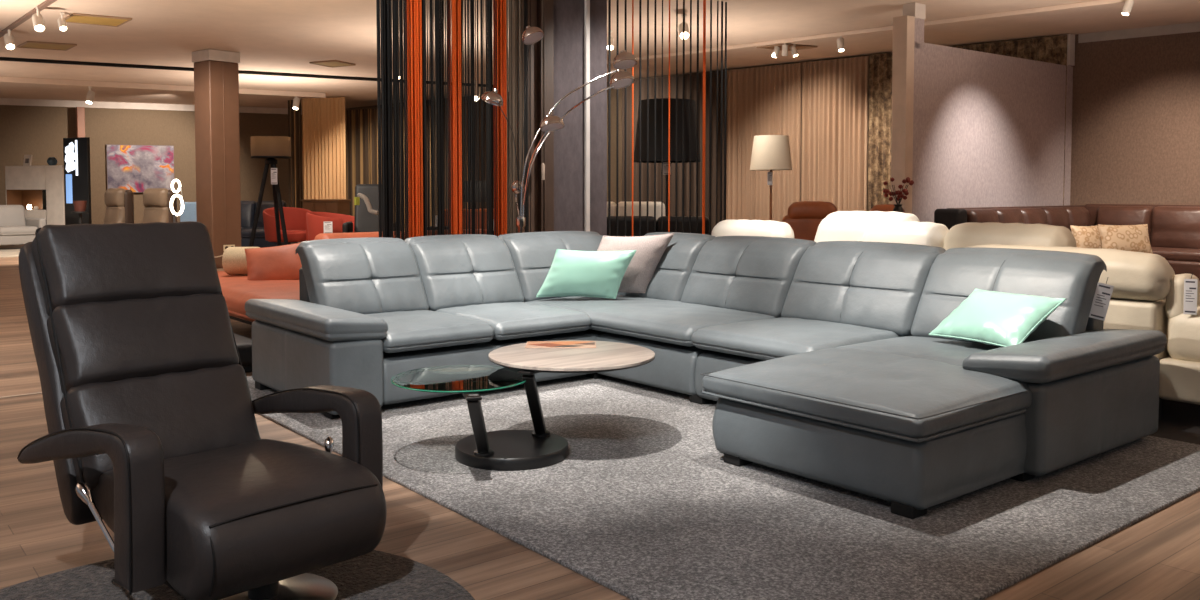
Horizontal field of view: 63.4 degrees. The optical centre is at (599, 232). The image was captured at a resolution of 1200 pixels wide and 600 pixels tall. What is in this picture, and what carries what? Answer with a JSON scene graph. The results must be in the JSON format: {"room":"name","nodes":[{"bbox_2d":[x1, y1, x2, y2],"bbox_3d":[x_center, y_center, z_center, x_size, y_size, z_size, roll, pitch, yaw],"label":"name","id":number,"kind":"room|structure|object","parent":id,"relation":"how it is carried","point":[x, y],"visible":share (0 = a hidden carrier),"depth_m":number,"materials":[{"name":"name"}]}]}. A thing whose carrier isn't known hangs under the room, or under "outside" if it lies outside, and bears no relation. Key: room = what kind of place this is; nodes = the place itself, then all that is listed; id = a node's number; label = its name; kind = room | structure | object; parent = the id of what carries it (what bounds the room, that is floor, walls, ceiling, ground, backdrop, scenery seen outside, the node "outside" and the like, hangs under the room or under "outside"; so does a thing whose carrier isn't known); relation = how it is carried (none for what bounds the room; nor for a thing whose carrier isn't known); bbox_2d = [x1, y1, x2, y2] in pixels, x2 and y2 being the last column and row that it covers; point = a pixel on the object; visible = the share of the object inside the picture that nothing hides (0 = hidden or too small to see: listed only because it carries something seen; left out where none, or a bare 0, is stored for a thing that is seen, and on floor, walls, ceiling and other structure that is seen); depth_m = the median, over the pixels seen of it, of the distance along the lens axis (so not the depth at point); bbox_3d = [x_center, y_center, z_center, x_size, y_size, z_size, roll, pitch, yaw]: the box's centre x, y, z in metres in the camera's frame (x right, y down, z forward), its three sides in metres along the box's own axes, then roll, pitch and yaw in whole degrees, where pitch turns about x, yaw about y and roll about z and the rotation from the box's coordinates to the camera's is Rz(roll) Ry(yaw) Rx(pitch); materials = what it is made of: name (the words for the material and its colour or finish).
{"room":"store","nodes":[
{"label":"store","id":0,"kind":"room"},
{"bbox_2d":[0,105,302,223],"bbox_3d":[-13.704,-1.398,21.562,15.183,3.200,0.150,-1,3,-26],"label":"wall","id":1,"kind":"structure","parent":0,"point":[39,132],"depth_m":22.71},
{"bbox_2d":[106,144,174,192],"bbox_3d":[-10.791,-1.509,22.834,1.431,1.114,0.045,-1,3,-26],"label":"painting","id":2,"kind":"object","parent":1,"relation":"attached to","point":[135,168],"visible":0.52,"depth_m":22.81,"materials":[{"name":"fabric"}]},
{"bbox_2d":[0,98,301,114],"bbox_3d":[-13.798,-2.914,21.357,14.874,0.148,0.060,-1,3,-26],"label":"trim","id":3,"kind":"structure","parent":1,"relation":"attached to","point":[3,101],"depth_m":22.60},
{"bbox_2d":[427,124,436,225],"bbox_3d":[-3.622,-1.257,21.122,0.283,2.193,0.094,2,3,33],"label":"curtain","id":4,"kind":"object","parent":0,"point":[430,124],"depth_m":21.18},
{"bbox_2d":[554,0,606,235],"bbox_3d":[-0.298,-0.867,9.495,0.661,3.198,0.350,-2,3,-39],"label":"column","id":5,"kind":"structure","parent":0,"point":[569,179],"depth_m":9.33,"materials":[{"name":"wood"}]},
{"bbox_2d":[537,0,553,231],"bbox_3d":[-0.588,-0.854,9.208,0.149,3.198,0.330,-2,3,-39],"label":"trim panel","id":6,"kind":"object","parent":5,"relation":"attached to","point":[546,153],"visible":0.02,"depth_m":9.07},
{"bbox_2d":[584,0,589,230],"bbox_3d":[-0.123,-1.010,9.380,0.050,2.895,0.031,-2,3,-39],"label":"light strip","id":7,"kind":"object","parent":5,"relation":"attached to","point":[586,2],"visible":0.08,"depth_m":9.36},
{"bbox_2d":[0,0,1199,108],"bbox_3d":[-3.345,-2.643,12.323,19.500,0.100,30.500,-2,3,-39],"label":"ceiling","id":8,"kind":"structure","parent":0,"point":[279,36],"depth_m":12.63,"materials":[{"name":"paint"}]},
{"bbox_2d":[0,0,56,37],"bbox_3d":[-7.100,-2.554,11.831,0.060,0.034,5.468,-2,3,-40],"label":"track","id":9,"kind":"object","parent":8,"relation":"attached to","point":[46,3],"visible":1,"depth_m":11.38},
{"bbox_2d":[17,41,76,50],"bbox_3d":[-7.812,-2.643,13.715,0.627,0.024,0.759,-2,3,-39],"label":"ceiling vent","id":10,"kind":"object","parent":8,"relation":"in","point":[28,44],"visible":1,"depth_m":13.65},
{"bbox_2d":[64,13,131,26],"bbox_3d":[-6.034,-2.551,11.634,0.638,0.024,0.700,-2,3,-39],"label":"ceiling vent","id":11,"kind":"object","parent":8,"relation":"in","point":[79,18],"visible":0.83,"depth_m":11.58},
{"bbox_2d":[0,76,325,97],"bbox_3d":[-11.210,-2.759,17.241,12.629,0.098,0.060,-2,3,-31],"label":"beam","id":12,"kind":"structure","parent":8,"relation":"attached to","point":[2,78],"depth_m":18.59,"materials":[{"name":"paint"}]},
{"bbox_2d":[0,57,485,86],"bbox_3d":[-5.198,-2.781,17.179,10.007,0.049,0.080,-1,3,-29],"label":"rail","id":13,"kind":"object","parent":8,"relation":"attached to","point":[1,58],"visible":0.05,"depth_m":16.05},
{"bbox_2d":[470,99,508,208],"bbox_3d":[-1.738,-1.220,19.567,2.510,2.980,0.113,2,3,40],"label":"curtain","id":14,"kind":"object","parent":13,"relation":"hanging from","point":[476,162],"visible":0.11,"depth_m":20.12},
{"bbox_2d":[288,100,301,207],"bbox_3d":[-6.841,-1.404,21.821,0.339,3.150,0.075,1,3,18],"label":"curtain","id":15,"kind":"object","parent":8,"relation":"hanging from","point":[294,116],"visible":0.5,"depth_m":21.80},
{"bbox_2d":[302,97,345,201],"bbox_3d":[-6.053,-1.382,21.312,1.072,3.150,0.114,1,3,16],"label":"curtain","id":16,"kind":"object","parent":8,"relation":"hanging from","point":[323,119],"visible":0.7,"depth_m":21.29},
{"bbox_2d":[376,0,408,239],"bbox_3d":[-1.732,-0.817,8.103,0.254,3.160,0.104,-2,3,-39],"label":"curtain","id":17,"kind":"object","parent":8,"relation":"hanging from","point":[391,15],"visible":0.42,"depth_m":8.08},
{"bbox_2d":[405,0,422,237],"bbox_3d":[-1.576,-0.822,8.231,0.130,3.160,0.063,-2,3,-39],"label":"curtain","id":18,"kind":"object","parent":8,"relation":"hanging from","point":[414,7],"visible":0.52,"depth_m":8.21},
{"bbox_2d":[422,0,450,235],"bbox_3d":[-1.419,-0.828,8.358,0.264,3.160,0.103,-2,3,-39],"label":"curtain","id":19,"kind":"object","parent":8,"relation":"hanging from","point":[437,113],"visible":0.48,"depth_m":8.33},
{"bbox_2d":[447,0,461,234],"bbox_3d":[-1.270,-0.833,8.480,0.114,3.160,0.066,-2,3,-39],"label":"curtain","id":20,"kind":"object","parent":8,"relation":"hanging from","point":[455,120],"visible":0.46,"depth_m":8.46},
{"bbox_2d":[461,0,497,236],"bbox_3d":[-1.084,-0.840,8.630,0.349,3.160,0.101,-2,3,-39],"label":"curtain","id":21,"kind":"object","parent":8,"relation":"hanging from","point":[470,70],"visible":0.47,"depth_m":8.59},
{"bbox_2d":[493,0,506,235],"bbox_3d":[-0.898,-0.846,8.781,0.122,3.160,0.064,-2,3,-39],"label":"curtain","id":22,"kind":"object","parent":8,"relation":"hanging from","point":[500,160],"visible":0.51,"depth_m":8.76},
{"bbox_2d":[507,0,522,233],"bbox_3d":[-0.761,-0.844,8.725,0.161,3.160,0.061,-2,3,-39],"label":"curtain","id":23,"kind":"object","parent":8,"relation":"hanging from","point":[513,84],"visible":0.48,"depth_m":8.70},
{"bbox_2d":[506,0,530,233],"bbox_3d":[-0.748,-0.852,8.904,0.236,3.160,0.099,-2,3,-39],"label":"curtain","id":24,"kind":"object","parent":8,"relation":"hanging from","point":[525,2],"visible":0.3,"depth_m":8.90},
{"bbox_2d":[608,0,610,235],"bbox_3d":[0.093,-0.884,9.587,0.022,3.165,0.012,-2,3,-39],"label":"hanging cord","id":25,"kind":"object","parent":8,"relation":"hanging from","point":[609,1],"visible":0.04,"depth_m":9.57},
{"bbox_2d":[616,0,618,235],"bbox_3d":[0.173,-0.887,9.652,0.018,3.165,0.012,-2,3,-39],"label":"hanging cord","id":26,"kind":"object","parent":8,"relation":"hanging from","point":[617,41],"visible":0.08,"depth_m":9.64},
{"bbox_2d":[624,0,626,236],"bbox_3d":[0.255,-0.890,9.719,0.018,3.165,0.012,-2,3,-39],"label":"hanging cord","id":27,"kind":"object","parent":8,"relation":"hanging from","point":[625,97],"visible":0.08,"depth_m":9.71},
{"bbox_2d":[632,0,633,235],"bbox_3d":[0.329,-0.893,9.779,0.013,3.165,0.012,-2,3,-39],"label":"cord","id":28,"kind":"object","parent":8,"relation":"hanging from","point":[632,0],"visible":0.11,"depth_m":9.76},
{"bbox_2d":[639,0,640,235],"bbox_3d":[0.406,-0.895,9.842,0.020,3.165,0.012,-2,3,-39],"label":"hanging cord","id":29,"kind":"object","parent":8,"relation":"hanging from","point":[639,0],"visible":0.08,"depth_m":9.82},
{"bbox_2d":[647,0,648,232],"bbox_3d":[0.487,-0.898,9.907,0.017,3.165,0.012,-2,3,-39],"label":"hanging cord","id":30,"kind":"object","parent":8,"relation":"hanging from","point":[647,0],"visible":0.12,"depth_m":9.89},
{"bbox_2d":[654,0,655,231],"bbox_3d":[0.566,-0.901,9.972,0.017,3.165,0.012,-2,3,-39],"label":"hanging cord","id":31,"kind":"object","parent":8,"relation":"hanging from","point":[655,0],"visible":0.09,"depth_m":9.96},
{"bbox_2d":[661,0,662,231],"bbox_3d":[0.642,-0.904,10.033,0.009,3.165,0.012,-2,3,-39],"label":"hanging cord","id":32,"kind":"object","parent":8,"relation":"hanging from","point":[662,0],"visible":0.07,"depth_m":10.03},
{"bbox_2d":[668,0,669,231],"bbox_3d":[0.719,-0.907,10.096,0.012,3.165,0.012,-2,3,-39],"label":"cord","id":33,"kind":"object","parent":8,"relation":"hanging from","point":[669,0],"visible":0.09,"depth_m":10.09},
{"bbox_2d":[622,70,724,232],"bbox_3d":[1.266,-1.202,17.211,2.327,3.150,0.127,2,3,43],"label":"curtain","id":34,"kind":"object","parent":8,"relation":"hanging from","point":[714,74],"visible":0.48,"depth_m":17.05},
{"bbox_2d":[675,0,677,231],"bbox_3d":[0.801,-0.909,10.163,0.014,3.165,0.012,-2,3,-39],"label":"hanging cord","id":35,"kind":"object","parent":8,"relation":"hanging from","point":[676,0],"visible":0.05,"depth_m":10.13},
{"bbox_2d":[682,0,684,232],"bbox_3d":[0.878,-0.912,10.225,0.020,3.165,0.012,-2,3,-39],"label":"hanging cord","id":36,"kind":"object","parent":8,"relation":"hanging from","point":[683,105],"visible":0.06,"depth_m":10.21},
{"bbox_2d":[689,0,691,232],"bbox_3d":[0.958,-0.915,10.290,0.016,3.165,0.012,-2,3,-39],"label":"hanging cord","id":37,"kind":"object","parent":8,"relation":"hanging from","point":[690,0],"visible":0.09,"depth_m":10.27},
{"bbox_2d":[696,0,698,233],"bbox_3d":[1.038,-0.918,10.356,0.022,3.165,0.012,-2,3,-39],"label":"hanging cord","id":38,"kind":"object","parent":8,"relation":"hanging from","point":[697,105],"visible":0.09,"depth_m":10.34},
{"bbox_2d":[702,0,705,233],"bbox_3d":[1.115,-0.921,10.418,0.033,3.165,0.012,-2,3,-39],"label":"cord","id":39,"kind":"object","parent":8,"relation":"hanging from","point":[704,1],"visible":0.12,"depth_m":10.40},
{"bbox_2d":[709,0,711,234],"bbox_3d":[1.191,-0.923,10.480,0.018,3.165,0.012,-2,3,-39],"label":"hanging cord","id":40,"kind":"object","parent":8,"relation":"hanging from","point":[710,0],"visible":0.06,"depth_m":10.46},
{"bbox_2d":[716,0,717,224],"bbox_3d":[1.270,-0.926,10.544,0.011,3.165,0.012,-2,3,-39],"label":"hanging cord","id":41,"kind":"object","parent":8,"relation":"hanging from","point":[717,0],"visible":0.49,"depth_m":10.54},
{"bbox_2d":[720,1,722,221],"bbox_3d":[1.324,-0.928,10.588,0.020,3.165,0.012,-2,3,-39],"label":"hanging cord","id":42,"kind":"object","parent":8,"relation":"hanging from","point":[721,1],"visible":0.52,"depth_m":10.56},
{"bbox_2d":[724,2,726,219],"bbox_3d":[1.370,-0.930,10.625,0.020,3.165,0.012,-2,3,-39],"label":"hanging cord","id":43,"kind":"object","parent":8,"relation":"hanging from","point":[725,2],"visible":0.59,"depth_m":10.61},
{"bbox_2d":[726,63,801,221],"bbox_3d":[2.668,-1.146,15.938,1.421,3.150,0.124,2,3,44],"label":"curtain","id":44,"kind":"object","parent":8,"relation":"hanging from","point":[766,100],"visible":0.72,"depth_m":15.94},
{"bbox_2d":[801,56,868,210],"bbox_3d":[3.624,-1.107,15.065,1.133,3.150,0.115,2,3,42],"label":"curtain","id":45,"kind":"object","parent":8,"relation":"hanging from","point":[834,155],"visible":0.66,"depth_m":15.02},
{"bbox_2d":[607,0,1139,63],"bbox_3d":[2.342,-2.612,13.339,9.186,0.048,0.050,2,3,43],"label":"trim","id":46,"kind":"structure","parent":8,"relation":"attached to","point":[1097,2],"depth_m":11.80,"materials":[{"name":"paint"}]},
{"bbox_2d":[868,52,892,210],"bbox_3d":[4.293,-1.083,14.402,0.677,3.160,0.091,2,3,42],"label":"curtain","id":47,"kind":"object","parent":8,"relation":"hanging from","point":[880,65],"visible":0.38,"depth_m":14.49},
{"bbox_2d":[950,35,1066,205],"bbox_3d":[5.450,-1.037,13.345,1.768,3.160,0.072,2,3,42],"label":"wall","id":48,"kind":"structure","parent":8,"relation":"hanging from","point":[1051,49],"depth_m":12.96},
{"bbox_2d":[0,242,1199,599],"bbox_3d":[-3.345,0.651,12.468,19.500,0.104,30.500,-2,3,-39],"label":"floor","id":49,"kind":"structure","parent":0,"point":[1157,556],"depth_m":3.17,"materials":[{"name":"brown wood"}]},
{"bbox_2d":[0,248,20,257],"bbox_3d":[-11.842,0.393,17.112,4.050,0.012,2.850,-2,3,-39],"label":"rug","id":50,"kind":"object","parent":49,"relation":"on","point":[4,252],"visible":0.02,"depth_m":17.79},
{"bbox_2d":[0,205,46,244],"bbox_3d":[-12.007,-0.099,18.506,0.987,0.847,2.400,2,3,41],"label":"fabric sofa","id":51,"kind":"object","parent":50,"relation":"on","point":[15,229],"visible":0.79,"depth_m":19.04,"materials":[{"name":"white fabric"}]},
{"bbox_2d":[0,225,37,235],"bbox_3d":[-11.469,-0.047,18.978,0.787,0.192,0.699,2,3,41],"label":"seat cushion","id":52,"kind":"object","parent":51,"relation":"on","point":[5,230],"depth_m":18.75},
{"bbox_2d":[5,165,64,224],"bbox_3d":[-11.779,-0.585,20.535,1.585,1.662,0.438,1,3,18],"label":"fireplace","id":53,"kind":"object","parent":49,"relation":"on","point":[42,187],"visible":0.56,"depth_m":20.31,"materials":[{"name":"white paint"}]},
{"bbox_2d":[63,137,91,224],"bbox_3d":[-10.362,-0.792,19.258,0.703,2.188,0.066,1,3,25],"label":"display panel","id":54,"kind":"object","parent":49,"relation":"on","point":[76,151],"visible":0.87,"depth_m":19.20,"materials":[{"name":"black metal"}]},
{"bbox_2d":[103,188,133,223],"bbox_3d":[-7.431,-0.077,14.476,0.561,1.178,0.887,2,3,31],"label":"lounge chair","id":55,"kind":"object","parent":49,"relation":"on","point":[119,202],"visible":0.51,"depth_m":14.57,"materials":[{"name":"beige leather"}]},
{"bbox_2d":[142,188,176,222],"bbox_3d":[-6.633,-0.059,14.077,0.560,1.178,0.887,2,3,31],"label":"lounge chair","id":56,"kind":"object","parent":49,"relation":"on","point":[156,201],"visible":0.43,"depth_m":14.14,"materials":[{"name":"beige leather"}]},
{"bbox_2d":[180,202,196,221],"bbox_3d":[-6.215,-0.009,15.337,0.440,0.969,0.740,1,3,12],"label":"armchair","id":57,"kind":"object","parent":49,"relation":"on","point":[189,212],"visible":0.12,"depth_m":14.97,"materials":[{"name":"blue fabric"}]},
{"bbox_2d":[194,60,240,268],"bbox_3d":[-5.691,-1.006,14.469,0.455,3.040,0.470,2,3,39],"label":"pillar","id":58,"kind":"structure","parent":49,"relation":"on","point":[216,83],"depth_m":14.29,"materials":[{"name":"brown laminate"}]},
{"bbox_2d":[192,49,239,62],"bbox_3d":[-5.693,-2.602,14.400,0.480,0.155,0.500,2,3,39],"label":"capital","id":59,"kind":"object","parent":58,"relation":"on","point":[208,54],"depth_m":14.22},
{"bbox_2d":[0,550,474,599],"bbox_3d":[-1.044,1.036,2.375,1.552,0.022,1.552,-2,3,-39],"label":"round rug","id":60,"kind":"object","parent":49,"relation":"on","point":[374,575],"visible":0.47,"depth_m":2.78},
{"bbox_2d":[17,221,386,599],"bbox_3d":[-1.229,0.491,2.875,1.242,1.021,0.821,2,3,44],"label":"recliner","id":61,"kind":"object","parent":60,"relation":"on","point":[153,435],"visible":1,"depth_m":2.85,"materials":[{"name":"brown leather"}]},
{"bbox_2d":[32,221,221,315],"bbox_3d":[-1.523,0.114,3.161,0.245,0.292,0.531,2,3,44],"label":"cushion","id":62,"kind":"object","parent":61,"relation":"on","point":[159,268],"depth_m":3.07,"materials":[{"name":"brown leather"}]},
{"bbox_2d":[47,293,238,392],"bbox_3d":[-1.435,0.347,3.087,0.243,0.284,0.531,2,3,44],"label":"cushion","id":63,"kind":"object","parent":61,"relation":"on","point":[123,341],"depth_m":2.99,"materials":[{"name":"brown leather"}]},
{"bbox_2d":[60,364,260,490],"bbox_3d":[-1.341,0.593,3.006,0.257,0.310,0.541,2,3,44],"label":"cushion","id":64,"kind":"object","parent":61,"relation":"on","point":[193,409],"depth_m":2.94,"materials":[{"name":"brown leather"}]},
{"bbox_2d":[234,333,251,372],"bbox_3d":[-2.529,0.772,6.382,0.397,0.195,0.870,-2,3,-39],"label":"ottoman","id":65,"kind":"object","parent":49,"relation":"on","point":[244,344],"visible":0.07,"depth_m":6.10,"materials":[{"name":"black leather"}]},
{"bbox_2d":[241,201,297,247],"bbox_3d":[-6.568,-0.124,18.194,1.500,0.949,0.987,0,3,1],"label":"leather sofa","id":66,"kind":"object","parent":49,"relation":"on","point":[248,208],"visible":0.22,"depth_m":18.37,"materials":[{"name":"black leather"}]},
{"bbox_2d":[249,136,290,246],"bbox_3d":[-3.336,-0.120,9.746,0.580,1.688,0.606,-2,3,-39],"label":"lamp","id":67,"kind":"object","parent":49,"relation":"on","point":[271,148],"visible":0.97,"depth_m":9.71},
{"bbox_2d":[263,207,311,243],"bbox_3d":[-5.344,-0.012,16.650,0.838,0.858,0.800,-2,3,-31],"label":"tub chair","id":68,"kind":"object","parent":49,"relation":"on","point":[295,218],"visible":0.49,"depth_m":16.56,"materials":[{"name":"red fabric"}]},
{"bbox_2d":[302,199,350,214],"bbox_3d":[-5.438,-0.185,19.328,0.812,0.968,0.490,1,3,15],"label":"sideboard","id":69,"kind":"object","parent":49,"relation":"on","point":[340,206],"visible":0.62,"depth_m":19.09,"materials":[{"name":"brown wood"}]},
{"bbox_2d":[306,212,354,240],"bbox_3d":[-4.372,0.054,15.829,0.801,0.798,0.838,1,3,17],"label":"tub chair","id":70,"kind":"object","parent":49,"relation":"on","point":[315,220],"visible":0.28,"depth_m":15.49,"materials":[{"name":"red fabric"}]},
{"bbox_2d":[217,229,486,324],"bbox_3d":[-1.839,0.405,8.038,2.737,0.784,2.750,-2,3,-39],"label":"sofa","id":71,"kind":"object","parent":49,"relation":"on","point":[236,289],"visible":0.16,"depth_m":6.98,"materials":[{"name":"orange leather"}]},
{"bbox_2d":[222,247,259,274],"bbox_3d":[-2.910,0.228,7.918,0.309,0.230,0.230,0,3,0],"label":"bolster pillow","id":72,"kind":"object","parent":71,"relation":"on","point":[234,262],"visible":0.62,"depth_m":7.82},
{"bbox_2d":[245,242,301,280],"bbox_3d":[-2.502,0.257,7.569,0.554,0.386,0.216,0,3,-7],"label":"pillow","id":73,"kind":"object","parent":71,"relation":"on","point":[276,262],"visible":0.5,"depth_m":7.50,"materials":[{"name":"fabric"}]},
{"bbox_2d":[346,108,381,215],"bbox_3d":[-5.366,-1.609,22.226,1.125,2.428,0.094,2,3,33],"label":"curtain","id":74,"kind":"object","parent":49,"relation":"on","point":[362,142],"depth_m":22.26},
{"bbox_2d":[342,184,393,232],"bbox_3d":[-3.535,-0.139,15.091,0.840,1.248,1.200,0,3,-9],"label":"recliner","id":75,"kind":"object","parent":49,"relation":"on","point":[364,221],"visible":0.23,"depth_m":15.35,"materials":[{"name":"black leather"}]},
{"bbox_2d":[513,0,537,232],"bbox_3d":[-0.699,-0.850,9.124,0.121,3.198,0.220,-2,3,-39],"label":"trim slat","id":76,"kind":"structure","parent":49,"relation":"on","point":[534,172],"depth_m":9.04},
{"bbox_2d":[481,26,636,232],"bbox_3d":[-0.379,-0.441,7.613,1.448,2.481,0.623,2,3,34],"label":"arc floor lamp","id":77,"kind":"object","parent":49,"relation":"on","point":[620,79],"visible":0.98,"depth_m":7.70,"materials":[{"name":"silver metal"}]},
{"bbox_2d":[607,202,664,219],"bbox_3d":[0.294,0.064,13.329,1.600,0.999,0.937,1,3,12],"label":"sofa","id":78,"kind":"object","parent":49,"relation":"on","point":[613,204],"visible":0.1,"depth_m":12.83,"materials":[{"name":"white leather"}]},
{"bbox_2d":[607,216,708,236],"bbox_3d":[0.708,0.225,11.261,1.500,0.859,0.937,1,3,12],"label":"sofa","id":79,"kind":"object","parent":49,"relation":"on","point":[613,218],"visible":0.13,"depth_m":10.84,"materials":[{"name":"black leather"}]},
{"bbox_2d":[634,98,700,215],"bbox_3d":[0.750,-0.403,10.893,0.752,2.144,0.752,-2,3,-39],"label":"floor lamp","id":80,"kind":"object","parent":49,"relation":"on","point":[665,100],"visible":0.6,"depth_m":10.56,"materials":[{"name":"fabric"}]},
{"bbox_2d":[246,374,1199,599],"bbox_3d":[0.227,0.926,4.954,3.032,0.015,4.532,-2,3,-39],"label":"area rug","id":81,"kind":"object","parent":49,"relation":"on","point":[643,503],"visible":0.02,"depth_m":3.49,"materials":[{"name":"carpet"}]},
{"bbox_2d":[391,340,654,470],"bbox_3d":[-0.291,0.741,4.128,1.142,0.424,0.745,-2,3,-39],"label":"coffee table","id":82,"kind":"object","parent":81,"relation":"on","point":[500,450],"visible":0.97,"depth_m":4.05,"materials":[{"name":"wood"}]},
{"bbox_2d":[525,341,595,347],"bbox_3d":[-0.179,0.512,4.458,0.320,0.005,0.170,0,3,-1],"label":"brochure","id":83,"kind":"object","parent":82,"relation":"on","point":[530,344],"visible":1,"depth_m":4.44,"materials":[{"name":"paper"}]},
{"bbox_2d":[245,231,1166,518],"bbox_3d":[0.253,0.493,4.985,2.809,0.846,3.868,-2,3,-39],"label":"sofa","id":84,"kind":"object","parent":81,"relation":"on","point":[819,361],"visible":0.92,"depth_m":4.82,"materials":[{"name":"grey leather"}]},
{"bbox_2d":[365,310,494,352],"bbox_3d":[-1.077,0.529,5.427,0.667,0.130,0.827,-2,3,-39],"label":"seat cushion","id":85,"kind":"object","parent":84,"relation":"on","point":[405,330],"depth_m":5.19,"materials":[{"name":"grey leather"}]},
{"bbox_2d":[436,302,590,339],"bbox_3d":[-0.551,0.510,5.854,0.675,0.130,0.827,-2,3,-39],"label":"seat cushion","id":86,"kind":"object","parent":84,"relation":"on","point":[509,320],"depth_m":5.64,"materials":[{"name":"grey leather"}]},
{"bbox_2d":[536,249,635,298],"bbox_3d":[-0.091,0.263,6.268,0.654,0.313,0.140,0,3,8],"label":"throw pillow","id":87,"kind":"object","parent":84,"relation":"on","point":[600,274],"visible":1,"depth_m":6.22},
{"bbox_2d":[597,233,673,292],"bbox_3d":[0.160,0.208,6.425,0.666,0.416,0.160,0,3,4],"label":"throw pillow","id":88,"kind":"object","parent":84,"relation":"on","point":[650,249],"visible":0.62,"depth_m":6.38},
{"bbox_2d":[526,295,775,346],"bbox_3d":[0.278,0.502,6.010,0.857,0.134,1.630,-2,3,-39],"label":"seat cushion","id":89,"kind":"object","parent":84,"relation":"on","point":[673,319],"depth_m":5.66,"materials":[{"name":"grey leather"}]},
{"bbox_2d":[691,317,911,359],"bbox_3d":[1.048,0.545,5.065,0.857,0.130,0.804,-2,3,-39],"label":"seat cushion","id":90,"kind":"object","parent":84,"relation":"on","point":[768,338],"depth_m":4.91,"materials":[{"name":"grey leather"}]},
{"bbox_2d":[702,336,1031,438],"bbox_3d":[1.345,0.600,4.151,1.552,0.140,1.045,-2,3,-39],"label":"cushion","id":91,"kind":"object","parent":84,"relation":"on","point":[893,387],"depth_m":3.73,"materials":[{"name":"grey leather"}]},
{"bbox_2d":[928,289,1065,346],"bbox_3d":[1.794,0.386,4.415,0.271,0.222,0.527,-1,3,-28],"label":"throw pillow","id":92,"kind":"object","parent":84,"relation":"on","point":[1002,319],"visible":0.99,"depth_m":4.33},
{"bbox_2d":[1089,278,1113,320],"bbox_3d":[2.285,0.301,4.433,0.112,0.200,0.016,0,3,1],"label":"price tag","id":93,"kind":"object","parent":84,"relation":"hanging from","point":[1102,296],"visible":1,"depth_m":4.43,"materials":[{"name":"paper"}]},
{"bbox_2d":[750,135,791,219],"bbox_3d":[2.109,-0.287,11.999,0.519,1.816,0.519,-2,3,-39],"label":"floor lamp","id":94,"kind":"object","parent":49,"relation":"on","point":[769,152],"visible":0.77,"depth_m":11.77,"materials":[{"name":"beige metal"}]},
{"bbox_2d":[782,201,837,240],"bbox_3d":[2.081,0.203,9.728,0.940,1.039,0.820,1,3,21],"label":"armchair","id":95,"kind":"object","parent":49,"relation":"on","point":[804,217],"visible":0.26,"depth_m":9.90,"materials":[{"name":"leather"}]},
{"bbox_2d":[711,211,1199,420],"bbox_3d":[2.061,0.370,6.296,1.117,1.007,3.870,-2,3,-39],"label":"sofa","id":96,"kind":"object","parent":49,"relation":"on","point":[1147,294],"visible":0.29,"depth_m":4.88,"materials":[{"name":"leather"}]},
{"bbox_2d":[1183,272,1197,314],"bbox_3d":[2.825,0.289,4.645,0.055,0.201,0.022,2,3,33],"label":"price tag","id":97,"kind":"object","parent":96,"relation":"hanging from","point":[1190,285],"visible":1,"depth_m":4.64,"materials":[{"name":"paper"}]},
{"bbox_2d":[934,204,1199,279],"bbox_3d":[6.143,0.211,10.279,3.382,0.974,3.760,-2,3,-39],"label":"sofa","id":98,"kind":"object","parent":49,"relation":"on","point":[1173,230],"visible":0.26,"depth_m":11.46,"materials":[{"name":"leather"}]},
{"bbox_2d":[1070,225,1101,248],"bbox_3d":[5.428,0.078,10.812,0.374,0.328,0.168,-1,3,-12],"label":"pillow","id":99,"kind":"object","parent":98,"relation":"on","point":[1085,236],"visible":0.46,"depth_m":10.76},
{"bbox_2d":[1097,224,1152,253],"bbox_3d":[5.689,0.076,10.514,0.622,0.340,0.170,-1,3,-12],"label":"pillow","id":100,"kind":"object","parent":98,"relation":"on","point":[1135,238],"visible":0.73,"depth_m":10.46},
{"bbox_2d":[1151,247,1199,261],"bbox_3d":[6.973,0.268,10.873,0.750,0.130,3.430,-2,3,-39],"label":"seat cushion","id":101,"kind":"object","parent":98,"relation":"on","point":[1171,254],"depth_m":10.94,"materials":[{"name":"leather"}]},
{"bbox_2d":[1149,399,1199,444],"bbox_3d":[3.105,0.926,5.022,1.500,0.008,1.400,-2,3,-39],"label":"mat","id":102,"kind":"object","parent":49,"relation":"on","point":[1180,421],"visible":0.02,"depth_m":4.78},
{"bbox_2d":[345,32,1199,210],"bbox_3d":[3.238,-1.137,15.622,27.297,3.199,0.001,2,3,42],"label":"wall","id":103,"kind":"structure","parent":0,"point":[1136,101],"depth_m":12.38,"materials":[{"name":"brown paper"}]},
{"bbox_2d":[1078,22,1199,42],"bbox_3d":[9.788,-2.410,9.545,9.504,0.118,0.001,2,3,42],"label":"trim","id":104,"kind":"structure","parent":103,"relation":"attached to","point":[1195,26],"depth_m":12.25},
{"bbox_2d":[883,177,913,212],"bbox_3d":[2.762,0.117,9.014,0.280,1.271,0.280,-2,3,-39],"label":"flower vase","id":105,"kind":"object","parent":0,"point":[897,208],"visible":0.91,"depth_m":8.97,"materials":[{"name":"red plant"}]},
{"bbox_2d":[912,41,1072,221],"bbox_3d":[4.791,-0.760,11.819,3.580,2.780,0.140,-2,3,-38],"label":"wall partition","id":106,"kind":"structure","parent":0,"point":[989,128],"depth_m":11.57,"materials":[{"name":"paint"}]},
{"bbox_2d":[891,15,914,213],"bbox_3d":[3.316,-0.839,10.666,0.143,3.040,0.184,-2,3,-39],"label":"trim","id":107,"kind":"structure","parent":106,"relation":"attached to","point":[903,26],"depth_m":10.59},
{"bbox_2d":[914,18,923,47],"bbox_3d":[3.402,-0.842,10.735,0.322,3.040,0.165,-2,3,-39],"label":"trim","id":108,"kind":"structure","parent":106,"relation":"attached to","point":[919,23],"depth_m":10.65,"materials":[{"name":"paint"}]},
{"bbox_2d":[903,2,925,19],"bbox_3d":[3.461,-2.434,10.699,0.198,0.165,0.163,-2,3,-39],"label":"cap","id":109,"kind":"object","parent":108,"relation":"on","point":[918,10],"visible":0.73,"depth_m":10.63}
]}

